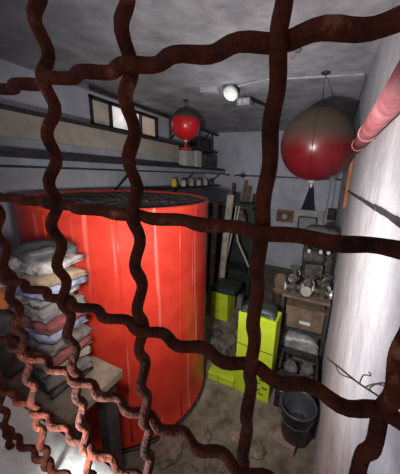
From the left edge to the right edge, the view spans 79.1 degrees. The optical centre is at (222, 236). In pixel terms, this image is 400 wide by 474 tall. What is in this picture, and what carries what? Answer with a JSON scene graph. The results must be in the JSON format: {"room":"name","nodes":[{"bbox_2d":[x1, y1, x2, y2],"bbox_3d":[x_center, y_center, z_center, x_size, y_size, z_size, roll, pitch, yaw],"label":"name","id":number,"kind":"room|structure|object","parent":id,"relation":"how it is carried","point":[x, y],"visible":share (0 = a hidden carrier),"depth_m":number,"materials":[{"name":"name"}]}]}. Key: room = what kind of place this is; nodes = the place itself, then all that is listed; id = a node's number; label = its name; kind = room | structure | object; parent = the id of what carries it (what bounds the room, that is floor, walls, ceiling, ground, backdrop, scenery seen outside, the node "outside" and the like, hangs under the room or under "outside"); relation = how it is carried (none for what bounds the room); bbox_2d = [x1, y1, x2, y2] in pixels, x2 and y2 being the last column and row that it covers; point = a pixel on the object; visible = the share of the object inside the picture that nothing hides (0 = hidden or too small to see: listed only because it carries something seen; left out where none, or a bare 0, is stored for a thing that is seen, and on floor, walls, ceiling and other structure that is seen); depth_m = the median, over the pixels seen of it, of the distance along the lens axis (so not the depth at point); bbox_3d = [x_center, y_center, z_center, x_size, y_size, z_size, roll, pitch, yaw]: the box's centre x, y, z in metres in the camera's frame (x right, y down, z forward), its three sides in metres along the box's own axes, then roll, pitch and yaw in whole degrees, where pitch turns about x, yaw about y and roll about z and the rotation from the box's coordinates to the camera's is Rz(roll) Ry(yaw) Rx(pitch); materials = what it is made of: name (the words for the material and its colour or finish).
{"room":"basement storage room","nodes":[
{"label":"basement storage room","id":0,"kind":"room"},
{"bbox_2d":[0,59,207,246],"bbox_3d":[-1.262,-0.340,2.862,0.200,2.300,4.200,9,16,23],"label":"wall","id":1,"kind":"structure","parent":0,"point":[74,100],"depth_m":2.15,"materials":[{"name":"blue paint"}]},
{"bbox_2d":[0,85,224,191],"bbox_3d":[-0.909,-0.923,2.698,0.410,0.954,3.850,9,16,23],"label":"wall rack","id":2,"kind":"object","parent":1,"relation":"attached to","point":[15,122],"visible":0.77,"depth_m":1.98,"materials":[{"name":"black metal"}]},
{"bbox_2d":[0,103,217,153],"bbox_3d":[-0.978,-1.076,2.597,0.320,0.030,3.680,9,16,23],"label":"shelf","id":3,"kind":"object","parent":2,"relation":"attached to","point":[4,108],"depth_m":1.98,"materials":[{"name":"black metal"}]},
{"bbox_2d":[0,151,224,170],"bbox_3d":[-0.918,-0.820,2.728,0.400,0.033,3.850,9,16,23],"label":"shelf","id":4,"kind":"object","parent":2,"relation":"attached to","point":[4,155],"depth_m":1.94,"materials":[{"name":"black metal"}]},
{"bbox_2d":[171,179,176,186],"bbox_3d":[-0.648,-0.724,3.219,0.080,0.108,0.080,9,16,23],"label":"jar","id":5,"kind":"object","parent":2,"relation":"on","point":[173,182],"visible":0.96,"depth_m":3.19,"materials":[{"name":"yellow plastic"}]},
{"bbox_2d":[181,179,185,186],"bbox_3d":[-0.555,-0.773,3.424,0.080,0.108,0.080,9,16,23],"label":"jar","id":6,"kind":"object","parent":2,"relation":"on","point":[183,182],"visible":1,"depth_m":3.40,"materials":[{"name":"grey glass"}]},
{"bbox_2d":[179,150,192,165],"bbox_3d":[-0.506,-1.088,3.347,0.126,0.212,0.196,8,16,21],"label":"box","id":7,"kind":"object","parent":2,"relation":"on","point":[185,156],"visible":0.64,"depth_m":3.27,"materials":[{"name":"white cardboard"}]},
{"bbox_2d":[189,179,193,185],"bbox_3d":[-0.465,-0.821,3.619,0.080,0.108,0.080,9,16,23],"label":"jar","id":8,"kind":"object","parent":2,"relation":"on","point":[191,181],"visible":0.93,"depth_m":3.59,"materials":[{"name":"glass"}]},
{"bbox_2d":[193,151,201,166],"bbox_3d":[-0.396,-1.156,3.584,0.126,0.232,0.146,9,16,24],"label":"box","id":9,"kind":"object","parent":2,"relation":"on","point":[197,155],"visible":0.66,"depth_m":3.53,"materials":[{"name":"white cardboard"}]},
{"bbox_2d":[196,178,200,185],"bbox_3d":[-0.376,-0.869,3.814,0.080,0.108,0.080,9,16,23],"label":"jar","id":10,"kind":"object","parent":2,"relation":"on","point":[198,182],"visible":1,"depth_m":3.79,"materials":[{"name":"grey glass"}]},
{"bbox_2d":[191,136,212,150],"bbox_3d":[-0.326,-1.489,3.865,0.176,0.172,0.426,9,16,23],"label":"case","id":11,"kind":"object","parent":2,"relation":"on","point":[206,144],"visible":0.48,"depth_m":3.72,"materials":[{"name":"metal"}]},
{"bbox_2d":[203,178,207,184],"bbox_3d":[-0.286,-0.917,4.009,0.080,0.108,0.080,9,16,23],"label":"jar","id":12,"kind":"object","parent":2,"relation":"on","point":[205,182],"visible":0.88,"depth_m":3.98,"materials":[{"name":"glass"}]},
{"bbox_2d":[202,154,216,167],"bbox_3d":[-0.249,-1.244,3.980,0.166,0.212,0.366,9,16,23],"label":"case","id":13,"kind":"object","parent":2,"relation":"on","point":[208,161],"visible":0.68,"depth_m":3.86,"materials":[{"name":"metal"}]},
{"bbox_2d":[88,94,158,138],"bbox_3d":[-1.076,-1.324,2.739,0.062,0.260,1.000,9,16,23],"label":"window","id":14,"kind":"structure","parent":1,"relation":"in","point":[103,112],"depth_m":2.56,"materials":[{"name":"black metal"}]},
{"bbox_2d":[20,253,319,473],"bbox_3d":[-0.119,1.021,2.784,2.725,0.200,4.400,9,16,23],"label":"floor","id":15,"kind":"structure","parent":0,"point":[216,396],"depth_m":1.61,"materials":[{"name":"concrete"}]},
{"bbox_2d":[0,354,122,467],"bbox_3d":[-0.862,0.882,1.107,0.920,0.865,0.220,9,16,23],"label":"work table","id":16,"kind":"object","parent":15,"relation":"on","point":[107,375],"visible":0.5,"depth_m":0.88,"materials":[{"name":"brown wood"}]},
{"bbox_2d":[0,336,25,379],"bbox_3d":[-0.829,0.402,0.962,0.255,0.137,0.194,9,16,23],"label":"cloth bundle","id":17,"kind":"object","parent":16,"relation":"on","point":[10,365],"visible":0.13,"depth_m":0.85,"materials":[{"name":"fabric"}]},
{"bbox_2d":[0,308,14,344],"bbox_3d":[-0.824,0.275,0.931,0.249,0.105,0.193,9,16,23],"label":"cloth bundle","id":18,"kind":"object","parent":17,"relation":"on","point":[6,317],"visible":0.07,"depth_m":0.83,"materials":[{"name":"grey fabric"}]},
{"bbox_2d":[0,283,8,308],"bbox_3d":[-0.749,0.193,0.841,0.084,0.083,0.084,9,16,23],"label":"tin","id":19,"kind":"object","parent":18,"relation":"on","point":[3,304],"visible":0.12,"depth_m":0.81,"materials":[{"name":"paint"}]},
{"bbox_2d":[0,247,16,259],"bbox_3d":[-0.885,0.123,0.908,0.218,0.161,0.175,9,16,23],"label":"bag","id":20,"kind":"object","parent":18,"relation":"on","point":[12,255],"visible":0.02,"depth_m":0.90,"materials":[{"name":"fabric"}]},
{"bbox_2d":[31,367,91,398],"bbox_3d":[-0.590,0.485,0.876,0.172,0.038,0.148,10,17,27],"label":"sack","id":21,"kind":"object","parent":16,"relation":"on","point":[62,388],"visible":0.23,"depth_m":0.81,"materials":[{"name":"grey fabric"}]},
{"bbox_2d":[33,353,92,391],"bbox_3d":[-0.576,0.439,0.861,0.175,0.053,0.153,13,18,35],"label":"sack","id":22,"kind":"object","parent":21,"relation":"on","point":[52,382],"visible":0.44,"depth_m":0.80,"materials":[{"name":"grey fabric"}]},
{"bbox_2d":[34,346,90,376],"bbox_3d":[-0.588,0.397,0.854,0.180,0.035,0.146,11,17,30],"label":"sack","id":23,"kind":"object","parent":22,"relation":"on","point":[40,366],"visible":0.19,"depth_m":0.79,"materials":[{"name":"beige fabric"}]},
{"bbox_2d":[33,336,91,365],"bbox_3d":[-0.578,0.361,0.840,0.184,0.041,0.148,9,16,25],"label":"sack","id":24,"kind":"object","parent":23,"relation":"on","point":[83,342],"visible":0.18,"depth_m":0.78,"materials":[{"name":"red fabric"}]},
{"bbox_2d":[17,325,92,356],"bbox_3d":[-0.567,0.326,0.824,0.167,0.035,0.152,8,16,21],"label":"sack","id":25,"kind":"object","parent":24,"relation":"on","point":[80,332],"visible":0.44,"depth_m":0.77,"materials":[{"name":"fabric"}]},
{"bbox_2d":[9,316,89,344],"bbox_3d":[-0.581,0.288,0.818,0.177,0.040,0.152,6,15,15],"label":"sack","id":26,"kind":"object","parent":25,"relation":"on","point":[35,335],"visible":0.34,"depth_m":0.75,"materials":[{"name":"fabric"}]},
{"bbox_2d":[21,313,86,334],"bbox_3d":[-0.565,0.251,0.807,0.174,0.036,0.151,8,16,20],"label":"sack","id":27,"kind":"object","parent":26,"relation":"on","point":[49,328],"visible":0.34,"depth_m":0.75,"materials":[{"name":"red fabric"}]},
{"bbox_2d":[9,293,86,323],"bbox_3d":[-0.580,0.209,0.800,0.179,0.047,0.154,8,16,22],"label":"sack","id":28,"kind":"object","parent":27,"relation":"on","point":[41,316],"visible":0.34,"depth_m":0.73,"materials":[{"name":"grey fabric"}]},
{"bbox_2d":[4,285,81,308],"bbox_3d":[-0.581,0.173,0.788,0.154,0.031,0.149,6,15,15],"label":"sack","id":29,"kind":"object","parent":28,"relation":"on","point":[36,303],"visible":0.27,"depth_m":0.73,"materials":[{"name":"grey fabric"}]},
{"bbox_2d":[3,277,86,299],"bbox_3d":[-0.566,0.141,0.776,0.176,0.038,0.153,6,15,15],"label":"sack","id":30,"kind":"object","parent":29,"relation":"on","point":[55,289],"visible":0.3,"depth_m":0.73,"materials":[{"name":"blue fabric"}]},
{"bbox_2d":[15,265,86,286],"bbox_3d":[-0.555,0.106,0.765,0.183,0.039,0.150,10,17,27],"label":"sack","id":31,"kind":"object","parent":30,"relation":"on","point":[51,279],"visible":0.27,"depth_m":0.71,"materials":[{"name":"beige fabric"}]},
{"bbox_2d":[8,254,83,277],"bbox_3d":[-0.558,0.069,0.752,0.170,0.035,0.151,6,15,13],"label":"sack","id":32,"kind":"object","parent":31,"relation":"on","point":[42,268],"visible":0.62,"depth_m":0.70,"materials":[{"name":"white fabric"}]},
{"bbox_2d":[12,237,79,263],"bbox_3d":[-0.560,0.032,0.754,0.158,0.034,0.150,12,18,33],"label":"sack","id":33,"kind":"object","parent":32,"relation":"on","point":[41,249],"visible":0.72,"depth_m":0.71,"materials":[{"name":"grey fabric"}]},
{"bbox_2d":[12,190,208,453],"bbox_3d":[-0.668,0.430,1.742,1.123,1.430,1.123,-4,16,-23],"label":"drum","id":34,"kind":"object","parent":15,"relation":"on","point":[173,262],"visible":0.66,"depth_m":1.29,"materials":[{"name":"paint"}]},
{"bbox_2d":[152,436,182,468],"bbox_3d":[-0.317,1.234,1.403,0.192,0.078,0.163,-7,18,-33],"label":"stone","id":35,"kind":"object","parent":15,"relation":"on","point":[168,450],"visible":0.89,"depth_m":1.37,"materials":[{"name":"beige stone"}]},
{"bbox_2d":[176,462,197,473],"bbox_3d":[-0.189,1.278,1.306,0.122,0.051,0.117,-2,15,-17],"label":"stone","id":36,"kind":"object","parent":15,"relation":"on","point":[184,468],"visible":1,"depth_m":1.31,"materials":[{"name":"stone"}]},
{"bbox_2d":[188,420,211,443],"bbox_3d":[-0.149,1.219,1.498,0.168,0.072,0.150,9,16,23],"label":"stone","id":37,"kind":"object","parent":15,"relation":"on","point":[200,430],"visible":0.67,"depth_m":1.48,"materials":[{"name":"beige stone"}]},
{"bbox_2d":[208,203,218,299],"bbox_3d":[-0.119,0.200,3.047,0.063,1.247,0.161,5,15,12],"label":"plank","id":38,"kind":"object","parent":15,"relation":"on","point":[215,205],"visible":0.8,"depth_m":3.04,"materials":[{"name":"brown wood"}]},
{"bbox_2d":[204,458,225,473],"bbox_3d":[-0.045,1.267,1.338,0.134,0.068,0.143,13,18,34],"label":"stone","id":39,"kind":"object","parent":15,"relation":"on","point":[213,465],"visible":0.59,"depth_m":1.32,"materials":[{"name":"stone"}]},
{"bbox_2d":[212,344,220,351],"bbox_3d":[-0.071,1.031,2.226,0.118,0.066,0.116,9,16,23],"label":"rubble","id":40,"kind":"object","parent":15,"relation":"on","point":[217,346],"visible":0.34,"depth_m":2.22,"materials":[{"name":"grey stone"}]},
{"bbox_2d":[212,328,222,337],"bbox_3d":[-0.055,0.969,2.456,0.107,0.071,0.113,-11,20,-41],"label":"rubble","id":41,"kind":"object","parent":15,"relation":"on","point":[216,332],"visible":1,"depth_m":2.44,"materials":[{"name":"stone"}]},
{"bbox_2d":[208,364,234,387],"bbox_3d":[0.022,1.098,1.982,0.224,0.070,0.202,8,16,22],"label":"carton","id":42,"kind":"object","parent":15,"relation":"on","point":[226,377],"visible":0.59,"depth_m":1.91,"materials":[{"name":"yellow cardboard"}]},
{"bbox_2d":[211,300,234,321],"bbox_3d":[0.007,0.832,2.814,0.204,0.160,0.242,8,16,22],"label":"carton","id":43,"kind":"object","parent":15,"relation":"on","point":[217,312],"visible":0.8,"depth_m":2.71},
{"bbox_2d":[211,291,235,308],"bbox_3d":[0.014,0.675,2.773,0.204,0.160,0.242,9,16,24],"label":"carton","id":44,"kind":"object","parent":43,"relation":"on","point":[217,299],"visible":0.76,"depth_m":2.67,"materials":[{"name":"plastic"}]},
{"bbox_2d":[210,278,241,295],"bbox_3d":[0.045,0.566,2.755,0.280,0.060,0.260,9,16,23],"label":"tray","id":45,"kind":"object","parent":44,"relation":"on","point":[222,285],"visible":1,"depth_m":2.69,"materials":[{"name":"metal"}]},
{"bbox_2d":[219,409,228,419],"bbox_3d":[0.012,1.207,1.639,0.068,0.034,0.075,4,15,7],"label":"stone","id":46,"kind":"object","parent":15,"relation":"on","point":[224,414],"visible":1,"depth_m":1.63,"materials":[{"name":"stone"}]},
{"bbox_2d":[218,195,233,278],"bbox_3d":[0.025,0.167,2.980,0.082,1.357,0.186,14,19,39],"label":"plank","id":47,"kind":"object","parent":15,"relation":"on","point":[230,198],"visible":0.56,"depth_m":2.95,"materials":[{"name":"beige wood"}]},
{"bbox_2d":[223,333,236,345],"bbox_3d":[0.074,0.996,2.351,0.128,0.082,0.131,-1,15,-11],"label":"rubble","id":48,"kind":"object","parent":15,"relation":"on","point":[229,339],"visible":0.98,"depth_m":2.32,"materials":[{"name":"stone"}]},
{"bbox_2d":[225,345,236,355],"bbox_3d":[0.085,1.040,2.194,0.139,0.078,0.125,9,16,23],"label":"rubble","id":49,"kind":"object","parent":15,"relation":"on","point":[230,350],"visible":0.69,"depth_m":2.17,"materials":[{"name":"stone"}]},
{"bbox_2d":[207,201,255,300],"bbox_3d":[0.147,0.169,3.270,0.600,1.220,0.350,9,16,23],"label":"locker","id":50,"kind":"object","parent":15,"relation":"on","point":[237,269],"visible":0.53,"depth_m":3.27,"materials":[{"name":"green metal"}]},
{"bbox_2d":[208,285,246,298],"bbox_3d":[0.122,0.730,3.414,0.560,0.020,0.320,9,16,23],"label":"shelf","id":51,"kind":"object","parent":50,"relation":"attached to","point":[243,290],"depth_m":3.32,"materials":[{"name":"black metal"}]},
{"bbox_2d":[209,260,247,274],"bbox_3d":[0.136,0.402,3.327,0.560,0.020,0.320,9,16,23],"label":"shelf","id":52,"kind":"object","parent":50,"relation":"attached to","point":[237,266],"depth_m":3.27,"materials":[{"name":"black metal"}]},
{"bbox_2d":[227,206,236,257],"bbox_3d":[0.112,-0.051,3.004,0.097,0.681,0.065,9,16,23],"label":"rope","id":53,"kind":"object","parent":50,"relation":"hanging from","point":[236,206],"visible":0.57,"depth_m":2.99,"materials":[{"name":"grey fabric"}]},
{"bbox_2d":[235,209,245,221],"bbox_3d":[0.228,-0.202,3.069,0.161,0.360,0.106,9,16,23],"label":"rag","id":54,"kind":"object","parent":50,"relation":"hanging from","point":[242,215],"visible":0.39,"depth_m":3.01,"materials":[{"name":"grey fabric"}]},
{"bbox_2d":[236,206,248,266],"bbox_3d":[0.246,0.002,2.925,0.217,0.735,0.072,15,19,39],"label":"rope","id":55,"kind":"object","parent":50,"relation":"hanging from","point":[239,245],"visible":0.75,"depth_m":2.95,"materials":[{"name":"grey fabric"}]},
{"bbox_2d":[231,183,235,202],"bbox_3d":[0.147,-0.242,4.377,0.072,1.446,0.327,6,15,14],"label":"plank","id":56,"kind":"object","parent":15,"relation":"on","point":[233,184],"visible":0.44,"depth_m":4.33,"materials":[{"name":"brown wood"}]},
{"bbox_2d":[229,430,239,443],"bbox_3d":[0.083,1.244,1.505,0.082,0.038,0.080,11,17,30],"label":"stone","id":57,"kind":"object","parent":15,"relation":"on","point":[234,435],"visible":0.73,"depth_m":1.50,"materials":[{"name":"stone"}]},
{"bbox_2d":[233,328,237,336],"bbox_3d":[0.175,0.972,2.479,0.109,0.071,0.114,-3,16,-20],"label":"rubble","id":58,"kind":"object","parent":15,"relation":"on","point":[235,332],"visible":0.42,"depth_m":2.47,"materials":[{"name":"grey stone"}]},
{"bbox_2d":[236,294,243,327],"bbox_3d":[0.177,0.794,2.514,0.050,0.400,0.060,9,16,23],"label":"post","id":59,"kind":"object","parent":15,"relation":"on","point":[240,297],"visible":0.59,"depth_m":2.47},
{"bbox_2d":[241,180,248,203],"bbox_3d":[0.297,-0.249,4.313,0.073,1.505,0.350,13,18,36],"label":"plank","id":60,"kind":"object","parent":15,"relation":"on","point":[245,186],"visible":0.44,"depth_m":4.25,"materials":[{"name":"brown wood"}]},
{"bbox_2d":[245,185,251,203],"bbox_3d":[0.374,-0.192,4.281,0.072,1.417,0.326,12,18,34],"label":"plank","id":61,"kind":"object","parent":15,"relation":"on","point":[249,190],"visible":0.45,"depth_m":4.22,"materials":[{"name":"brown wood"}]},
{"bbox_2d":[251,194,255,203],"bbox_3d":[0.467,-0.107,4.244,0.072,1.279,0.293,11,17,31],"label":"plank","id":62,"kind":"object","parent":15,"relation":"on","point":[253,195],"visible":0.24,"depth_m":4.19,"materials":[{"name":"wood"}]},
{"bbox_2d":[249,439,265,459],"bbox_3d":[0.202,1.261,1.436,0.110,0.049,0.101,14,19,38],"label":"stone","id":63,"kind":"object","parent":15,"relation":"on","point":[257,450],"visible":0.84,"depth_m":1.42,"materials":[{"name":"stone"}]},
{"bbox_2d":[234,311,281,403],"bbox_3d":[0.254,0.850,1.780,0.274,0.670,0.153,10,16,26],"label":"cabinet","id":64,"kind":"object","parent":15,"relation":"on","point":[270,329],"visible":0.59,"depth_m":1.70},
{"bbox_2d":[240,300,279,320],"bbox_3d":[0.264,0.493,1.691,0.256,0.063,0.140,9,16,23],"label":"sack","id":65,"kind":"object","parent":64,"relation":"on","point":[269,311],"visible":0.66,"depth_m":1.64,"materials":[{"name":"grey fabric"}]},
{"bbox_2d":[272,272,286,311],"bbox_3d":[0.500,0.691,2.216,0.110,0.775,0.110,9,16,23],"label":"round pot","id":66,"kind":"object","parent":15,"relation":"on","point":[280,278],"visible":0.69,"depth_m":2.12,"materials":[{"name":"brown ceramic"}]},
{"bbox_2d":[272,426,295,458],"bbox_3d":[0.381,1.250,1.472,0.130,0.065,0.090,11,17,29],"label":"brick","id":67,"kind":"object","parent":15,"relation":"on","point":[278,442],"visible":0.73,"depth_m":1.44,"materials":[{"name":"brick"}]},
{"bbox_2d":[279,391,317,446],"bbox_3d":[0.442,1.099,1.452,0.216,0.238,0.225,9,16,23],"label":"bucket","id":68,"kind":"object","parent":67,"relation":"on","point":[295,431],"visible":0.88,"depth_m":1.43,"materials":[{"name":"black plastic"}]},
{"bbox_2d":[290,412,304,419],"bbox_3d":[0.452,1.135,1.460,0.122,0.109,0.120,9,16,23],"label":"rag","id":69,"kind":"object","parent":68,"relation":"in","point":[295,414],"visible":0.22,"depth_m":1.47,"materials":[{"name":"grey fabric"}]},
{"bbox_2d":[273,346,318,407],"bbox_3d":[0.538,1.051,1.760,0.260,0.315,0.276,8,16,21],"label":"crate","id":70,"kind":"object","parent":15,"relation":"on","point":[280,370],"visible":0.23,"depth_m":1.79,"materials":[{"name":"metal"}]},
{"bbox_2d":[279,359,297,398],"bbox_3d":[0.483,1.039,1.756,0.103,0.312,0.103,9,16,23],"label":"lump","id":71,"kind":"object","parent":70,"relation":"in","point":[290,365],"visible":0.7,"depth_m":1.70,"materials":[{"name":"grey stone"}]},
{"bbox_2d":[299,361,313,378],"bbox_3d":[0.600,1.046,1.750,0.099,0.310,0.099,9,16,23],"label":"lump","id":72,"kind":"object","parent":70,"relation":"in","point":[306,368],"visible":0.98,"depth_m":1.70,"materials":[{"name":"grey stone"}]},
{"bbox_2d":[275,278,330,375],"bbox_3d":[0.683,0.768,2.061,0.349,0.720,0.384,9,16,23],"label":"steel shelf","id":73,"kind":"object","parent":15,"relation":"on","point":[313,299],"visible":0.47,"depth_m":1.86,"materials":[{"name":"black metal"}]},
{"bbox_2d":[283,275,303,293],"bbox_3d":[0.554,0.372,1.877,0.146,0.124,0.086,4,15,6],"label":"valve","id":74,"kind":"object","parent":73,"relation":"on","point":[293,286],"visible":0.95,"depth_m":1.86,"materials":[{"name":"metal"}]},
{"bbox_2d":[288,265,300,282],"bbox_3d":[0.625,0.317,2.079,0.094,0.134,0.159,10,17,27],"label":"valve","id":75,"kind":"object","parent":73,"relation":"on","point":[296,271],"visible":0.77,"depth_m":2.06,"materials":[{"name":"metal"}]},
{"bbox_2d":[280,329,318,354],"bbox_3d":[0.677,0.841,2.082,0.317,0.128,0.300,9,16,23],"label":"plastic sheet","id":76,"kind":"object","parent":73,"relation":"on","point":[295,340],"visible":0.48,"depth_m":1.97,"materials":[{"name":"grey plastic"}]},
{"bbox_2d":[284,297,324,333],"bbox_3d":[0.676,0.610,1.981,0.286,0.182,0.266,8,16,20],"label":"box","id":77,"kind":"object","parent":73,"relation":"on","point":[300,314],"visible":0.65,"depth_m":1.87,"materials":[{"name":"brown cardboard"}]},
{"bbox_2d":[301,274,315,296],"bbox_3d":[0.662,0.370,1.861,0.101,0.145,0.171,10,17,27],"label":"valve","id":78,"kind":"object","parent":73,"relation":"on","point":[306,290],"visible":0.98,"depth_m":1.82,"materials":[{"name":"metal"}]},
{"bbox_2d":[302,245,330,285],"bbox_3d":[0.780,0.205,2.011,0.229,0.397,0.130,5,15,9],"label":"motor","id":79,"kind":"object","parent":73,"relation":"on","point":[313,259],"visible":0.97,"depth_m":1.99,"materials":[{"name":"metal"}]},
{"bbox_2d":[311,280,333,299],"bbox_3d":[0.749,0.399,1.805,0.146,0.124,0.086,12,18,34],"label":"valve","id":80,"kind":"object","parent":73,"relation":"on","point":[322,293],"visible":0.99,"depth_m":1.79,"materials":[{"name":"metal"}]},
{"bbox_2d":[322,274,333,291],"bbox_3d":[0.833,0.370,1.929,0.086,0.124,0.146,8,16,21],"label":"valve","id":81,"kind":"object","parent":73,"relation":"on","point":[326,278],"visible":0.69,"depth_m":1.91,"materials":[{"name":"metal"}]},
{"bbox_2d":[299,225,339,280],"bbox_3d":[0.836,0.484,2.210,0.285,1.202,0.116,9,16,23],"label":"machine","id":82,"kind":"object","parent":15,"relation":"on","point":[328,264],"visible":0.23,"depth_m":2.06,"materials":[{"name":"metal"}]},
{"bbox_2d":[0,0,393,132],"bbox_3d":[-0.020,-1.395,2.147,2.725,0.200,4.400,9,16,23],"label":"ceiling","id":83,"kind":"structure","parent":0,"point":[79,31],"depth_m":1.44,"materials":[{"name":"white paint"}]},
{"bbox_2d":[171,99,199,149],"bbox_3d":[-0.379,-1.147,2.485,0.296,0.477,0.296,9,16,23],"label":"ball","id":84,"kind":"object","parent":83,"relation":"hanging from","point":[185,124],"visible":1,"depth_m":2.39,"materials":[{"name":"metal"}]},
{"bbox_2d":[200,86,219,95],"bbox_3d":[-0.107,-1.246,2.054,0.150,0.044,0.090,7,15,17],"label":"junction box","id":85,"kind":"object","parent":83,"relation":"attached to","point":[206,90],"visible":1,"depth_m":2.02,"materials":[{"name":"white plastic"}]},
{"bbox_2d":[223,85,239,100],"bbox_3d":[0.074,-1.200,2.005,0.132,0.114,0.141,9,16,23],"label":"ceiling lamp","id":86,"kind":"object","parent":83,"relation":"attached to","point":[230,92],"visible":1,"depth_m":1.98,"materials":[{"name":"white glass"}]},
{"bbox_2d":[237,95,281,116],"bbox_3d":[0.407,-1.322,2.499,0.135,0.094,0.830,12,18,33],"label":"security camera","id":87,"kind":"object","parent":83,"relation":"attached to","point":[245,102],"visible":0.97,"depth_m":2.20,"materials":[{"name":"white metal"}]},
{"bbox_2d":[238,72,366,120],"bbox_3d":[0.967,-1.382,2.690,0.917,0.020,2.220,9,16,23],"label":"conduit","id":88,"kind":"object","parent":83,"relation":"attached to","point":[363,74],"visible":0.88,"depth_m":1.73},
{"bbox_2d":[280,70,355,187],"bbox_3d":[0.693,-0.754,1.750,0.514,0.778,0.518,9,16,23],"label":"ball","id":89,"kind":"object","parent":83,"relation":"hanging from","point":[316,143],"visible":0.99,"depth_m":1.59,"materials":[{"name":"metal"}]},
{"bbox_2d":[206,131,343,269],"bbox_3d":[0.694,-0.657,4.367,2.525,2.300,0.200,9,16,23],"label":"wall","id":90,"kind":"structure","parent":0,"point":[238,152],"depth_m":4.21,"materials":[{"name":"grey paint"}]},
{"bbox_2d":[225,171,340,183],"bbox_3d":[0.929,-1.003,4.028,1.920,0.141,0.060,9,16,23],"label":"pipe","id":91,"kind":"object","parent":90,"relation":"attached to","point":[232,174],"visible":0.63,"depth_m":4.09,"materials":[{"name":"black metal"}]},
{"bbox_2d":[276,209,293,222],"bbox_3d":[1.062,-0.356,4.109,0.280,0.200,0.090,9,16,23],"label":"meter box","id":92,"kind":"object","parent":90,"relation":"attached to","point":[282,215],"visible":1,"depth_m":4.07,"materials":[{"name":"orange metal"}]},
{"bbox_2d":[294,209,323,228],"bbox_3d":[1.411,-0.251,3.960,0.440,0.380,0.115,9,16,23],"label":"box","id":93,"kind":"object","parent":90,"relation":"attached to","point":[303,218],"visible":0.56,"depth_m":3.91,"materials":[{"name":"metal"}]},
{"bbox_2d":[301,185,314,210],"bbox_3d":[1.402,-0.643,3.877,0.221,0.426,0.044,9,16,23],"label":"cable bundle","id":94,"kind":"object","parent":93,"relation":"attached to","point":[308,203],"visible":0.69,"depth_m":3.88,"materials":[{"name":"blue fabric"}]},
{"bbox_2d":[325,181,335,212],"bbox_3d":[1.698,-0.617,3.781,0.094,0.500,0.016,9,16,23],"label":"cable","id":95,"kind":"object","parent":90,"relation":"attached to","point":[331,181],"visible":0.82,"depth_m":3.77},
{"bbox_2d":[326,208,336,226],"bbox_3d":[1.715,-0.254,3.823,0.120,0.400,0.110,9,16,23],"label":"switch box","id":96,"kind":"object","parent":90,"relation":"attached to","point":[331,215],"visible":0.72,"depth_m":3.77,"materials":[{"name":"black metal"}]},
{"bbox_2d":[327,208,336,219],"bbox_3d":[1.719,-0.361,3.795,0.120,0.180,0.110,9,16,23],"label":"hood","id":97,"kind":"object","parent":96,"relation":"attached to","point":[331,215],"depth_m":3.75,"materials":[{"name":"black metal"}]},
{"bbox_2d":[313,0,399,473],"bbox_3d":[1.083,-0.012,1.980,0.200,2.300,4.400,9,16,23],"label":"wall","id":98,"kind":"structure","parent":0,"point":[364,314],"depth_m":0.74,"materials":[{"name":"white paint"}]},
{"bbox_2d":[342,157,353,206],"bbox_3d":[0.988,-0.429,1.899,0.024,0.380,0.120,9,16,23],"label":"wooden strip","id":99,"kind":"object","parent":98,"relation":"attached to","point":[351,161],"visible":0.81,"depth_m":1.85,"materials":[{"name":"orange wood"}]},
{"bbox_2d":[343,188,399,227],"bbox_3d":[0.777,-0.257,1.440,0.013,0.044,2.698,9,16,23],"label":"batten","id":100,"kind":"object","parent":98,"relation":"attached to","point":[395,220],"visible":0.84,"depth_m":0.58,"materials":[{"name":"wood"}]},
{"bbox_2d":[349,60,399,153],"bbox_3d":[0.495,-0.363,0.800,0.065,0.065,1.380,9,16,23],"label":"pipe","id":101,"kind":"object","parent":98,"relation":"attached to","point":[386,107],"visible":1,"depth_m":0.55,"materials":[{"name":"pink metal"}]},
{"bbox_3d":[-0.915,0.265,0.622,2.325,2.300,0.125,9,16,23],"label":"wall","id":102,"kind":"structure","parent":0,"visible":0},
{"bbox_2d":[0,396,112,473],"bbox_3d":[-0.493,0.356,0.420,1.375,0.020,0.190,9,16,23],"label":"trim","id":103,"kind":"structure","parent":102,"relation":"attached to","point":[65,456],"depth_m":0.40,"materials":[{"name":"paint"}]},
{"bbox_2d":[0,0,399,473],"bbox_3d":[-0.452,-0.223,0.310,1.375,1.162,0.018,9,16,23],"label":"grille","id":104,"kind":"object","parent":102,"relation":"in","point":[381,411],"visible":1,"depth_m":0.17,"materials":[{"name":"metal"}]},
{"bbox_2d":[326,357,384,396],"bbox_3d":[0.084,0.088,0.150,0.037,0.016,0.005,9,16,23],"label":"dry twig","id":105,"kind":"object","parent":104,"relation":"attached to","point":[327,358],"visible":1,"depth_m":0.15,"materials":[{"name":"wood"}]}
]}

